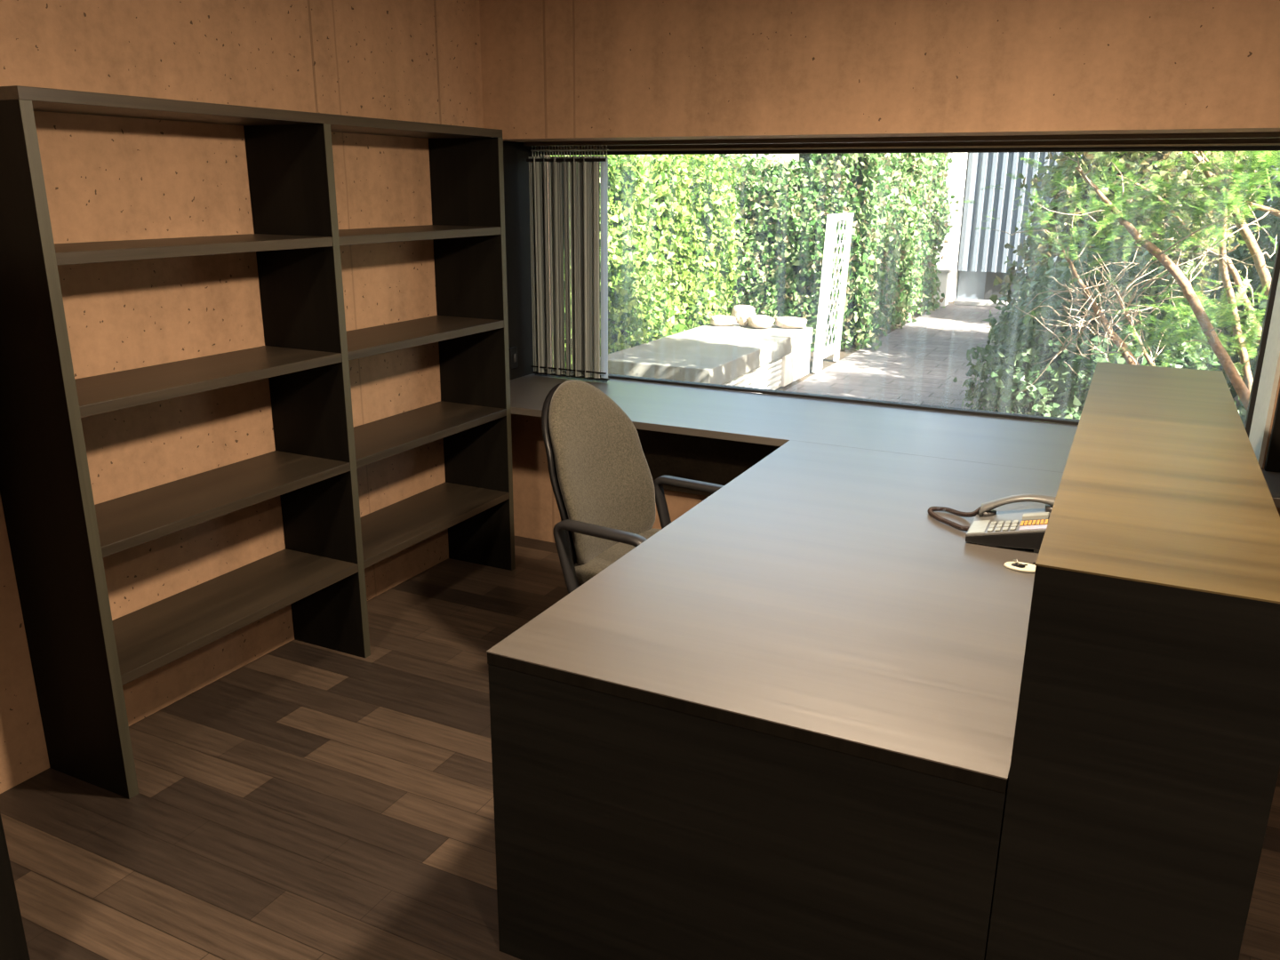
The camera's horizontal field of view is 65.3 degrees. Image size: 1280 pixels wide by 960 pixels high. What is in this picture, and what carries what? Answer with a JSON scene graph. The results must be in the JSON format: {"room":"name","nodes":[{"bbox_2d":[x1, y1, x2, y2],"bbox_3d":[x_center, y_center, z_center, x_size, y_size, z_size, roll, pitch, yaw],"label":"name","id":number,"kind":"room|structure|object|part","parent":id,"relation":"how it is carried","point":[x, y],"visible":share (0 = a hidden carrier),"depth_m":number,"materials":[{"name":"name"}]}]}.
{"room":"office","nodes":[
{"label":"office","id":0,"kind":"room"},
{"bbox_2d":[0,0,551,793],"bbox_3d":[-2.294,-0.182,1.760,0.300,2.620,7.750,8,18,25],"label":"wall","id":1,"kind":"structure","parent":0,"point":[106,178],"depth_m":3.21,"materials":[{"name":"wood"}]},
{"bbox_2d":[508,346,517,368],"bbox_3d":[-0.612,-0.588,4.802,0.028,0.100,0.060,8,18,25],"label":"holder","id":2,"kind":"object","parent":1,"relation":"attached to","point":[513,351],"visible":0.88,"depth_m":4.79,"materials":[{"name":"black plastic"}]},
{"bbox_2d":[502,140,535,380],"bbox_3d":[-0.601,-1.027,4.736,0.012,1.098,0.393,8,18,25],"label":"window frame","id":3,"kind":"structure","parent":1,"relation":"attached to","point":[516,167],"depth_m":4.76,"materials":[{"name":"black metal"}]},
{"bbox_2d":[0,536,1279,959],"bbox_3d":[0.703,1.572,0.738,7.000,0.120,7.750,8,18,25],"label":"floor","id":4,"kind":"structure","parent":0,"point":[307,801],"depth_m":2.71,"materials":[{"name":"brown wood"}]},
{"bbox_2d":[0,813,30,959],"bbox_3d":[-1.807,0.208,1.634,0.775,1.950,0.865,8,18,25],"label":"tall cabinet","id":5,"kind":"object","parent":4,"relation":"on","point":[13,946],"visible":1,"depth_m":2.03,"materials":[{"name":"black wood"}]},
{"bbox_2d":[0,85,515,799],"bbox_3d":[-1.136,-0.270,3.434,0.341,1.857,1.960,8,18,25],"label":"bookcase","id":6,"kind":"object","parent":4,"relation":"on","point":[82,659],"visible":1,"depth_m":3.19,"materials":[{"name":"brown wood"}]},
{"bbox_3d":[-1.562,-0.013,2.607,0.340,1.827,0.030,8,18,25],"label":"panel","id":7,"kind":"part","parent":6,"relation":"part of","materials":[{"name":"brown wood"}]},
{"bbox_3d":[-1.345,-0.669,2.867,0.340,0.030,0.938,8,18,25],"label":"shelf","id":8,"kind":"part","parent":6,"relation":"part of","materials":[{"name":"brown wood"}]},
{"bbox_3d":[-1.347,-0.309,2.973,0.340,0.030,0.938,8,18,25],"label":"shelf","id":9,"kind":"part","parent":6,"relation":"part of","materials":[{"name":"brown wood"}]},
{"bbox_3d":[-1.350,0.050,3.079,0.340,0.030,0.938,8,18,25],"label":"shelf","id":10,"kind":"part","parent":6,"relation":"part of","materials":[{"name":"brown wood"}]},
{"bbox_3d":[-1.353,0.405,3.184,0.340,0.030,0.938,8,18,25],"label":"shelf","id":11,"kind":"part","parent":6,"relation":"part of","materials":[{"name":"brown wood"}]},
{"bbox_3d":[-1.129,-1.146,3.176,0.341,0.030,1.960,8,18,25],"label":"panel","id":12,"kind":"part","parent":6,"relation":"part of","materials":[{"name":"brown wood"}]},
{"bbox_3d":[-0.919,-0.911,3.698,0.340,0.030,0.932,8,18,25],"label":"shelf","id":13,"kind":"part","parent":6,"relation":"part of","materials":[{"name":"brown wood"}]},
{"bbox_3d":[-0.922,-0.552,3.804,0.340,0.030,0.932,8,18,25],"label":"shelf","id":14,"kind":"part","parent":6,"relation":"part of","materials":[{"name":"brown wood"}]},
{"bbox_3d":[-0.925,-0.193,3.910,0.340,0.030,0.932,8,18,25],"label":"shelf","id":15,"kind":"part","parent":6,"relation":"part of","materials":[{"name":"brown wood"}]},
{"bbox_3d":[-0.928,0.163,4.016,0.340,0.030,0.932,8,18,25],"label":"shelf","id":16,"kind":"part","parent":6,"relation":"part of","materials":[{"name":"brown wood"}]},
{"bbox_3d":[-0.712,-0.498,4.271,0.340,1.827,0.030,8,18,25],"label":"panel","id":17,"kind":"part","parent":6,"relation":"part of","materials":[{"name":"brown wood"}]},
{"bbox_2d":[541,380,724,593],"bbox_3d":[0.003,0.213,3.285,0.649,1.032,0.664,8,18,25],"label":"office chair","id":18,"kind":"object","parent":4,"relation":"on","point":[606,494],"visible":0.65,"depth_m":3.26,"materials":[{"name":"fabric"}]},
{"bbox_3d":[-0.102,0.278,3.020,0.372,0.272,0.046,10,19,31],"label":"armrest","id":19,"kind":"part","parent":18,"relation":"part of","materials":[{"name":"plastic"}]},
{"bbox_3d":[-0.153,-0.026,3.325,0.219,0.597,0.480,10,19,31],"label":"backrest","id":20,"kind":"part","parent":18,"relation":"part of","materials":[{"name":"fabric"}]},
{"bbox_3d":[0.054,0.291,3.281,0.512,0.108,0.503,8,18,25],"label":"seat","id":21,"kind":"part","parent":18,"relation":"part of","materials":[{"name":"fabric"}]},
{"bbox_3d":[0.209,0.140,3.495,0.372,0.272,0.046,10,19,31],"label":"armrest","id":22,"kind":"part","parent":18,"relation":"part of","materials":[{"name":"plastic"}]},
{"bbox_2d":[486,440,1063,959],"bbox_3d":[0.573,0.520,2.776,1.006,0.740,1.982,8,18,25],"label":"office desk","id":23,"kind":"object","parent":4,"relation":"on","point":[780,724],"visible":0.87,"depth_m":1.99,"materials":[{"name":"brown wood"}]},
{"bbox_3d":[0.144,0.779,1.941,1.005,0.712,0.030,8,18,25],"label":"panel","id":24,"kind":"part","parent":23,"relation":"part of","materials":[{"name":"brown wood"}]},
{"bbox_2d":[927,493,1055,565],"bbox_3d":[0.938,0.104,2.695,0.363,0.109,0.370,8,18,25],"label":"desk telephone","id":25,"kind":"object","parent":23,"relation":"on","point":[1020,528],"visible":0.98,"depth_m":2.68,"materials":[{"name":"black plastic"}]},
{"bbox_3d":[0.899,0.093,2.835,0.105,0.052,0.204,-7,18,-24],"label":"coiled cord","id":26,"kind":"part","parent":25,"relation":"part of","materials":[{"name":"plastic"}]},
{"bbox_3d":[0.917,0.126,2.699,0.042,0.011,0.112,8,18,25],"label":"name panel","id":27,"kind":"part","parent":25,"relation":"part of","materials":[{"name":"grey plastic"}]},
{"bbox_2d":[978,508,996,516],"bbox_3d":[0.974,0.094,2.798,0.048,0.018,0.048,8,18,25],"label":"ear cup","id":28,"kind":"object","parent":25,"relation":"on","point":[982,512],"depth_m":2.78,"materials":[{"name":"grey plastic"}]},
{"bbox_3d":[1.013,0.112,2.696,0.222,0.056,0.210,8,18,25],"label":"plate","id":29,"kind":"part","parent":25,"relation":"part of","materials":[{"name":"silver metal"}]},
{"bbox_2d":[1045,504,1052,512],"bbox_3d":[1.126,0.080,2.715,0.048,0.018,0.048,8,18,25],"label":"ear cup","id":30,"kind":"object","parent":25,"relation":"on","point":[1048,507],"depth_m":2.70,"materials":[{"name":"grey plastic"}]},
{"bbox_3d":[1.008,0.597,2.578,0.038,0.712,1.921,8,18,25],"label":"modesty panel","id":31,"kind":"part","parent":23,"relation":"part of","materials":[{"name":"brown wood"}]},
{"bbox_2d":[1003,559,1035,572],"bbox_3d":[0.957,0.212,2.490,0.092,0.017,0.056,8,18,25],"label":"cable grommet","id":32,"kind":"object","parent":23,"relation":"attached to","point":[1020,566],"visible":0.87,"depth_m":2.49,"materials":[{"name":"beige plastic"}]},
{"bbox_2d":[985,361,1279,959],"bbox_3d":[1.198,0.426,2.458,0.356,1.110,2.031,8,18,25],"label":"reception counter","id":33,"kind":"object","parent":4,"relation":"on","point":[1144,768],"depth_m":1.54,"materials":[{"name":"brown wood"}]},
{"bbox_3d":[0.757,0.679,1.597,0.354,1.107,0.030,8,18,25],"label":"panel","id":34,"kind":"part","parent":33,"relation":"part of","materials":[{"name":"brown wood"}]},
{"bbox_2d":[1035,361,1279,603],"bbox_3d":[1.202,-0.104,2.301,0.356,0.003,2.031,8,18,25],"label":"countertop","id":35,"kind":"structure","parent":33,"relation":"on","point":[1163,483],"depth_m":1.85,"materials":[{"name":"brown wood"}]},
{"bbox_2d":[479,0,1279,543],"bbox_3d":[2.427,-0.622,3.374,6.700,2.620,0.585,8,18,25],"label":"wall","id":36,"kind":"structure","parent":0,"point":[553,70],"depth_m":3.64,"materials":[{"name":"concrete"}]},
{"bbox_2d":[510,373,1279,507],"bbox_3d":[0.981,-0.029,4.013,3.718,0.380,0.782,8,18,25],"label":"countertop","id":37,"kind":"structure","parent":36,"relation":"attached to","point":[713,436],"depth_m":4.11,"materials":[{"name":"wood"}]},
{"bbox_2d":[523,132,1279,382],"bbox_3d":[0.844,-0.848,4.168,3.070,1.098,0.063,8,18,25],"label":"vertical blind","id":38,"kind":"object","parent":36,"relation":"hanging from","point":[574,212],"visible":1,"depth_m":4.67,"materials":[{"name":"grey fabric"}]},
{"bbox_3d":[0.848,-1.367,4.015,3.070,0.018,0.050,8,18,25],"label":"rail","id":39,"kind":"part","parent":38,"relation":"part of","materials":[{"name":"brown metal"}]},
{"bbox_2d":[533,137,1279,437],"bbox_3d":[0.904,-0.879,4.276,3.139,1.098,0.085,8,18,25],"label":"window","id":40,"kind":"structure","parent":36,"relation":"attached to","point":[1269,144],"depth_m":4.02,"materials":[{"name":"brown metal"}]},
{"label":"outside","id":41,"kind":"structure","parent":0,"visible":0},
{"bbox_2d":[716,299,1257,425],"bbox_3d":[5.620,-1.910,12.990,20.000,0.290,19.450,8,18,25],"label":"ground","id":42,"kind":"structure","parent":41,"point":[828,361],"depth_m":10.09,"materials":[{"name":"soil"}]},
{"bbox_2d":[550,154,749,368],"bbox_3d":[-0.335,-1.693,7.951,0.990,2.082,4.975,8,18,25],"label":"ivy hedge","id":43,"kind":"object","parent":42,"relation":"on","point":[661,251],"visible":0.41,"depth_m":8.63,"materials":[{"name":"green plant"}]},
{"bbox_2d":[600,322,812,393],"bbox_3d":[0.612,-0.938,8.298,0.935,0.430,2.480,8,18,25],"label":"concrete platform","id":44,"kind":"object","parent":42,"relation":"on","point":[773,357],"visible":0.61,"depth_m":7.91,"materials":[{"name":"white concrete"}]},
{"bbox_2d":[708,314,736,326],"bbox_3d":[0.757,-1.462,9.159,0.282,0.090,0.224,8,18,25],"label":"fieldstone","id":45,"kind":"object","parent":44,"relation":"on","point":[719,320],"visible":1,"depth_m":9.09,"materials":[{"name":"white stone"}]},
{"bbox_2d":[730,304,755,322],"bbox_3d":[0.974,-1.551,9.324,0.268,0.170,0.132,8,18,25],"label":"fieldstone","id":46,"kind":"object","parent":44,"relation":"on","point":[738,310],"visible":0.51,"depth_m":9.27,"materials":[{"name":"white stone"}]},
{"bbox_2d":[738,314,750,326],"bbox_3d":[0.960,-1.457,9.129,0.112,0.100,0.148,8,18,25],"label":"fieldstone","id":47,"kind":"object","parent":44,"relation":"on","point":[743,321],"visible":0.91,"depth_m":9.08,"materials":[{"name":"white stone"}]},
{"bbox_2d":[747,314,775,328],"bbox_3d":[1.082,-1.426,8.999,0.240,0.116,0.212,8,18,25],"label":"fieldstone","id":48,"kind":"object","parent":44,"relation":"on","point":[757,321],"visible":1,"depth_m":8.94,"materials":[{"name":"white stone"}]},
{"bbox_2d":[774,316,807,328],"bbox_3d":[1.352,-1.423,9.024,0.298,0.100,0.210,8,18,25],"label":"fieldstone","id":49,"kind":"object","parent":44,"relation":"on","point":[782,322],"visible":1,"depth_m":8.96,"materials":[{"name":"white stone"}]},
{"bbox_3d":[1.379,-1.023,8.851,0.041,0.270,0.730,8,18,25],"label":"plate","id":50,"kind":"part","parent":44,"relation":"part of","materials":[{"name":"white concrete"}]},
{"bbox_2d":[701,153,857,351],"bbox_3d":[1.420,-2.410,10.418,1.583,2.094,0.920,6,17,19],"label":"ivy hedge","id":51,"kind":"object","parent":42,"relation":"on","point":[778,263],"visible":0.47,"depth_m":10.21,"materials":[{"name":"green plant"}]},
{"bbox_2d":[812,212,853,373],"bbox_3d":[1.829,-1.789,9.445,0.040,1.410,0.976,8,18,25],"label":"gate","id":52,"kind":"object","parent":42,"relation":"on","point":[820,353],"visible":1,"depth_m":9.31,"materials":[{"name":"white paint"}]},
{"bbox_3d":[1.699,-1.715,9.191,0.040,1.410,0.386,8,18,25],"label":"post","id":53,"kind":"part","parent":52,"relation":"part of","materials":[{"name":"white paint"}]},
{"bbox_3d":[1.816,-1.233,9.591,0.040,0.060,0.527,8,18,25],"label":"rail","id":54,"kind":"part","parent":52,"relation":"part of","materials":[{"name":"white paint"}]},
{"bbox_3d":[1.855,-1.851,9.481,0.015,1.194,0.673,8,18,25],"label":"panel","id":55,"kind":"part","parent":52,"relation":"part of","materials":[{"name":"white paint"}]},
{"bbox_3d":[1.986,-1.878,9.751,0.040,1.410,0.266,8,18,25],"label":"post","id":56,"kind":"part","parent":52,"relation":"part of","materials":[{"name":"white paint"}]},
{"bbox_3d":[1.902,-2.475,9.387,0.040,0.060,0.527,8,18,25],"label":"rail","id":57,"kind":"part","parent":52,"relation":"part of","materials":[{"name":"white paint"}]},
{"bbox_2d":[797,152,958,350],"bbox_3d":[3.023,-3.124,12.110,1.062,2.544,4.742,8,18,25],"label":"ivy hedge","id":58,"kind":"object","parent":42,"relation":"on","point":[892,257],"visible":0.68,"depth_m":11.43,"materials":[{"name":"green plant"}]},
{"bbox_2d":[928,267,953,306],"bbox_3d":[4.316,-2.823,14.581,0.420,0.520,0.360,8,18,25],"label":"pillar","id":59,"kind":"structure","parent":42,"relation":"on","point":[945,276],"depth_m":14.41,"materials":[{"name":"concrete"}]},
{"bbox_2d":[952,229,1229,424],"bbox_3d":[3.289,-1.093,7.206,2.539,1.398,2.015,-13,21,-39],"label":"evergreen shrub","id":60,"kind":"object","parent":42,"relation":"on","point":[1059,392],"visible":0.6,"depth_m":6.70,"materials":[{"name":"green plant"}]},
{"bbox_2d":[924,152,1279,307],"bbox_3d":[6.046,-4.085,14.170,5.600,3.200,1.150,8,18,25],"label":"building","id":61,"kind":"structure","parent":42,"relation":"on","point":[976,256],"depth_m":14.68,"materials":[{"name":"concrete"}]},
{"bbox_3d":[5.386,-2.920,15.026,0.360,0.430,0.039,8,18,25],"label":"door","id":62,"kind":"part","parent":61,"relation":"part of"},
{"bbox_2d":[949,151,1279,411],"bbox_3d":[3.287,-1.608,5.213,4.042,3.505,2.025,1,16,2],"label":"tree","id":63,"kind":"object","parent":42,"relation":"on","point":[1228,199],"visible":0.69,"depth_m":4.88,"materials":[{"name":"green plant"}]},
{"bbox_3d":[2.727,-0.683,5.690,0.977,1.454,0.059,8,18,25],"label":"stem","id":64,"kind":"part","parent":63,"relation":"part of","materials":[{"name":"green plant"}]},
{"bbox_3d":[2.865,-0.495,5.556,0.591,1.158,0.038,8,18,24],"label":"stem","id":65,"kind":"part","parent":63,"relation":"part of","materials":[{"name":"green plant"}]},
{"bbox_3d":[2.676,-0.600,4.854,1.255,1.767,0.139,8,18,25],"label":"stem","id":66,"kind":"part","parent":63,"relation":"part of","materials":[{"name":"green plant"}]},
{"bbox_3d":[3.030,-0.714,5.294,1.144,1.731,0.047,8,18,25],"label":"stem","id":67,"kind":"part","parent":63,"relation":"part of","materials":[{"name":"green plant"}]},
{"bbox_3d":[2.919,-0.912,4.945,1.196,2.311,0.063,8,18,25],"label":"stem","id":68,"kind":"part","parent":63,"relation":"part of","materials":[{"name":"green plant"}]},
{"bbox_3d":[3.117,-0.852,5.094,0.421,2.104,0.052,8,18,25],"label":"stem","id":69,"kind":"part","parent":63,"relation":"part of","materials":[{"name":"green plant"}]},
{"bbox_3d":[3.030,-0.662,4.798,0.981,1.906,0.061,9,18,26],"label":"stem","id":70,"kind":"part","parent":63,"relation":"part of","materials":[{"name":"green plant"}]},
{"bbox_2d":[989,151,1257,367],"bbox_3d":[4.629,-2.702,9.250,2.354,3.356,2.920,11,19,32],"label":"tree","id":71,"kind":"object","parent":42,"relation":"on","point":[1132,158],"visible":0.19,"depth_m":8.80,"materials":[{"name":"green plant"}]},
{"bbox_2d":[1050,151,1271,330],"bbox_3d":[6.159,-3.595,11.593,2.451,3.780,2.389,-1,16,-4],"label":"evergreen shrub","id":72,"kind":"object","parent":42,"relation":"on","point":[1212,154],"visible":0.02,"depth_m":11.12,"materials":[{"name":"green plant"}]},
{"bbox_2d":[1191,151,1279,426],"bbox_3d":[5.191,-1.913,6.631,2.608,3.326,2.328,8,18,25],"label":"tree","id":73,"kind":"object","parent":42,"relation":"on","point":[1239,253],"visible":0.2,"depth_m":6.99,"materials":[{"name":"green plant"}]},
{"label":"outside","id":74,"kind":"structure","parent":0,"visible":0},
{"bbox_2d":[778,303,1011,414],"bbox_3d":[2.820,-1.048,9.806,1.620,0.200,11.040,8,18,25],"label":"path","id":75,"kind":"structure","parent":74,"point":[919,362],"depth_m":9.64,"materials":[{"name":"concrete"}]}
]}

